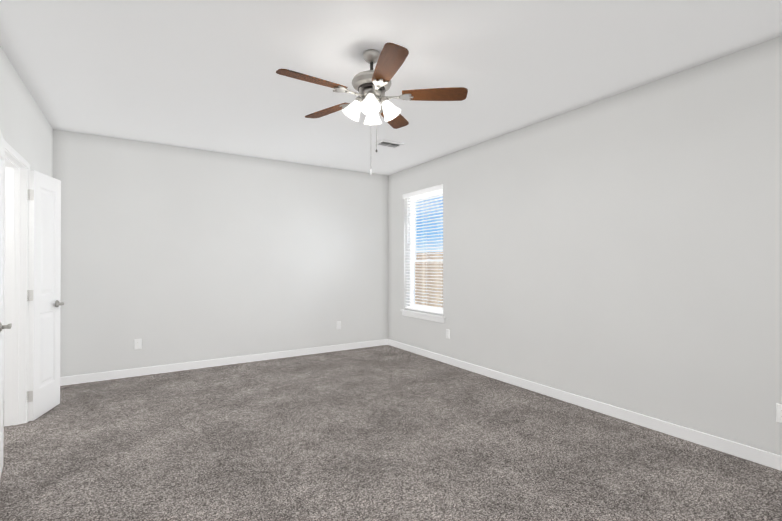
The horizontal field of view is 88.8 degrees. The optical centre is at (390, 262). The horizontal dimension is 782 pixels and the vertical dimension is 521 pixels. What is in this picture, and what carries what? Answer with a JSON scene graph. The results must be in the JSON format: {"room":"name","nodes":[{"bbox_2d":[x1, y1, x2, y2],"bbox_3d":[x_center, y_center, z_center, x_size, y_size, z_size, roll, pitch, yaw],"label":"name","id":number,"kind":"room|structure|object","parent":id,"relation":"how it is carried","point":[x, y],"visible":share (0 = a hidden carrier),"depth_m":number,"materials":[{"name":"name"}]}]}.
{"room":"empty bedroom","nodes":[
{"label":"empty bedroom","id":0,"kind":"room"},
{"bbox_2d":[4,234,4,334],"bbox_3d":[-4.203,-0.057,3.496,1.600,2.700,0.120,0,0,-32],"label":"wall","id":1,"kind":"structure","parent":0,"point":[4,282],"depth_m":3.76,"materials":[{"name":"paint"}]},
{"bbox_2d":[0,46,52,177],"bbox_3d":[-1.932,-0.067,1.513,0.120,2.700,6.240,0,0,-32],"label":"wall","id":2,"kind":"structure","parent":0,"point":[26,129],"depth_m":3.12,"materials":[{"name":"paint"}]},
{"bbox_2d":[0,131,11,477],"bbox_3d":[-2.299,0.260,2.352,0.152,2.030,0.454,0,0,-32],"label":"door","id":3,"kind":"structure","parent":2,"relation":"in","point":[2,200],"depth_m":2.44,"materials":[{"name":"white wood"}]},
{"bbox_2d":[4,141,29,425],"bbox_3d":[-2.763,0.238,2.826,0.140,2.102,0.950,0,0,-32],"label":"door frame","id":4,"kind":"structure","parent":2,"relation":"attached to","point":[17,167],"depth_m":3.17,"materials":[{"name":"white wood"}]},
{"bbox_2d":[27,170,63,420],"bbox_3d":[-2.962,0.266,3.439,0.193,2.030,0.415,0,0,-32],"label":"door","id":5,"kind":"structure","parent":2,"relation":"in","point":[43,291],"depth_m":3.38,"materials":[{"name":"white wood"}]},
{"bbox_2d":[53,129,387,376],"bbox_3d":[-1.798,-0.048,5.360,4.460,2.700,0.120,0,0,-32],"label":"wall","id":6,"kind":"structure","parent":0,"point":[172,254],"depth_m":4.97,"materials":[{"name":"paint"}]},
{"bbox_2d":[134,339,141,348],"bbox_3d":[-2.904,0.933,4.579,0.070,0.115,0.008,0,0,-32],"label":"electrical outlet","id":7,"kind":"object","parent":6,"relation":"attached to","point":[137,343],"visible":1,"depth_m":4.58,"materials":[{"name":"plastic"}]},
{"bbox_2d":[60,339,387,385],"bbox_3d":[-1.811,1.257,5.265,4.110,0.090,0.017,0,0,-32],"label":"baseboard","id":8,"kind":"structure","parent":6,"relation":"attached to","point":[68,380],"depth_m":4.96,"materials":[{"name":"white wood"}]},
{"bbox_2d":[337,321,340,328],"bbox_3d":[-0.774,0.928,5.926,0.070,0.115,0.008,0,0,-32],"label":"electrical outlet","id":9,"kind":"object","parent":6,"relation":"attached to","point":[338,324],"visible":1,"depth_m":5.93,"materials":[{"name":"plastic"}]},
{"bbox_2d":[0,345,781,520],"bbox_3d":[-0.825,1.316,2.206,6.180,0.060,6.480,0,0,-32],"label":"floor","id":10,"kind":"structure","parent":0,"point":[384,433],"depth_m":2.67,"materials":[{"name":"grey carpet"}]},
{"bbox_2d":[0,0,781,175],"bbox_3d":[-0.825,-1.474,2.220,6.180,0.120,6.480,0,0,-32],"label":"ceiling","id":11,"kind":"structure","parent":0,"point":[199,74],"depth_m":2.80,"materials":[{"name":"paint"}]},
{"bbox_2d":[276,43,467,174],"bbox_3d":[-0.168,-0.994,2.665,1.188,0.835,1.238,0,0,-32],"label":"fan","id":12,"kind":"object","parent":11,"relation":"hanging from","point":[371,86],"visible":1,"depth_m":2.63,"materials":[{"name":"brown wood"}]},
{"bbox_2d":[374,139,403,148],"bbox_3d":[-0.022,-1.394,4.692,0.301,0.016,0.190,0,0,-32],"label":"ceiling vent","id":13,"kind":"object","parent":11,"relation":"in","point":[389,144],"visible":0.98,"depth_m":4.68,"materials":[{"name":"metal"}]},
{"bbox_2d":[388,36,781,455],"bbox_3d":[1.702,-0.056,3.811,0.200,2.700,6.240,0,0,-32],"label":"wall","id":14,"kind":"structure","parent":0,"point":[622,250],"depth_m":3.22,"materials":[{"name":"paint"}]},
{"bbox_2d":[401,309,444,322],"bbox_3d":[0.472,0.746,5.638,0.147,0.084,1.000,0,0,-32],"label":"window sill","id":15,"kind":"structure","parent":14,"relation":"attached to","point":[426,316],"depth_m":5.56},
{"bbox_2d":[410,190,442,314],"bbox_3d":[0.557,-0.161,5.697,0.064,1.733,0.910,0,0,-32],"label":"window","id":16,"kind":"structure","parent":14,"relation":"in","point":[412,266],"depth_m":5.99,"materials":[{"name":"plastic"}]},
{"bbox_2d":[403,184,442,313],"bbox_3d":[0.465,-0.172,5.638,0.092,1.705,0.922,0,0,-32],"label":"window blinds","id":17,"kind":"object","parent":16,"relation":"attached to","point":[425,191],"visible":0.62,"depth_m":5.63,"materials":[{"name":"white plastic"}]},
{"bbox_2d":[446,329,449,338],"bbox_3d":[0.732,0.917,5.145,0.008,0.115,0.070,0,0,-32],"label":"electrical outlet","id":18,"kind":"object","parent":14,"relation":"attached to","point":[447,333],"visible":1,"depth_m":5.14,"materials":[{"name":"plastic"}]},
{"bbox_2d":[388,339,781,470],"bbox_3d":[1.613,1.249,3.746,0.021,0.090,6.244,0,0,-32],"label":"baseboard","id":19,"kind":"structure","parent":14,"relation":"attached to","point":[765,458],"depth_m":3.25,"materials":[{"name":"white wood"}]},
{"bbox_2d":[776,403,781,422],"bbox_3d":[2.426,0.936,2.466,0.008,0.115,0.070,0,0,-32],"label":"electrical outlet","id":20,"kind":"object","parent":14,"relation":"attached to","point":[778,412],"visible":1,"depth_m":2.48,"materials":[{"name":"plastic"}]},
{"label":"outside","id":21,"kind":"structure","parent":0,"visible":0},
{"bbox_3d":[16.398,1.715,17.984,39.800,0.100,37.000,0,0,-32],"label":"ground","id":22,"kind":"structure","parent":21,"visible":0},
{"bbox_2d":[415,252,442,307],"bbox_3d":[2.557,0.659,8.682,0.055,1.920,24.065,0,0,-32],"label":"fence","id":23,"kind":"object","parent":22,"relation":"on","point":[435,283],"depth_m":11.00,"materials":[{"name":"brown wood"}]}
]}

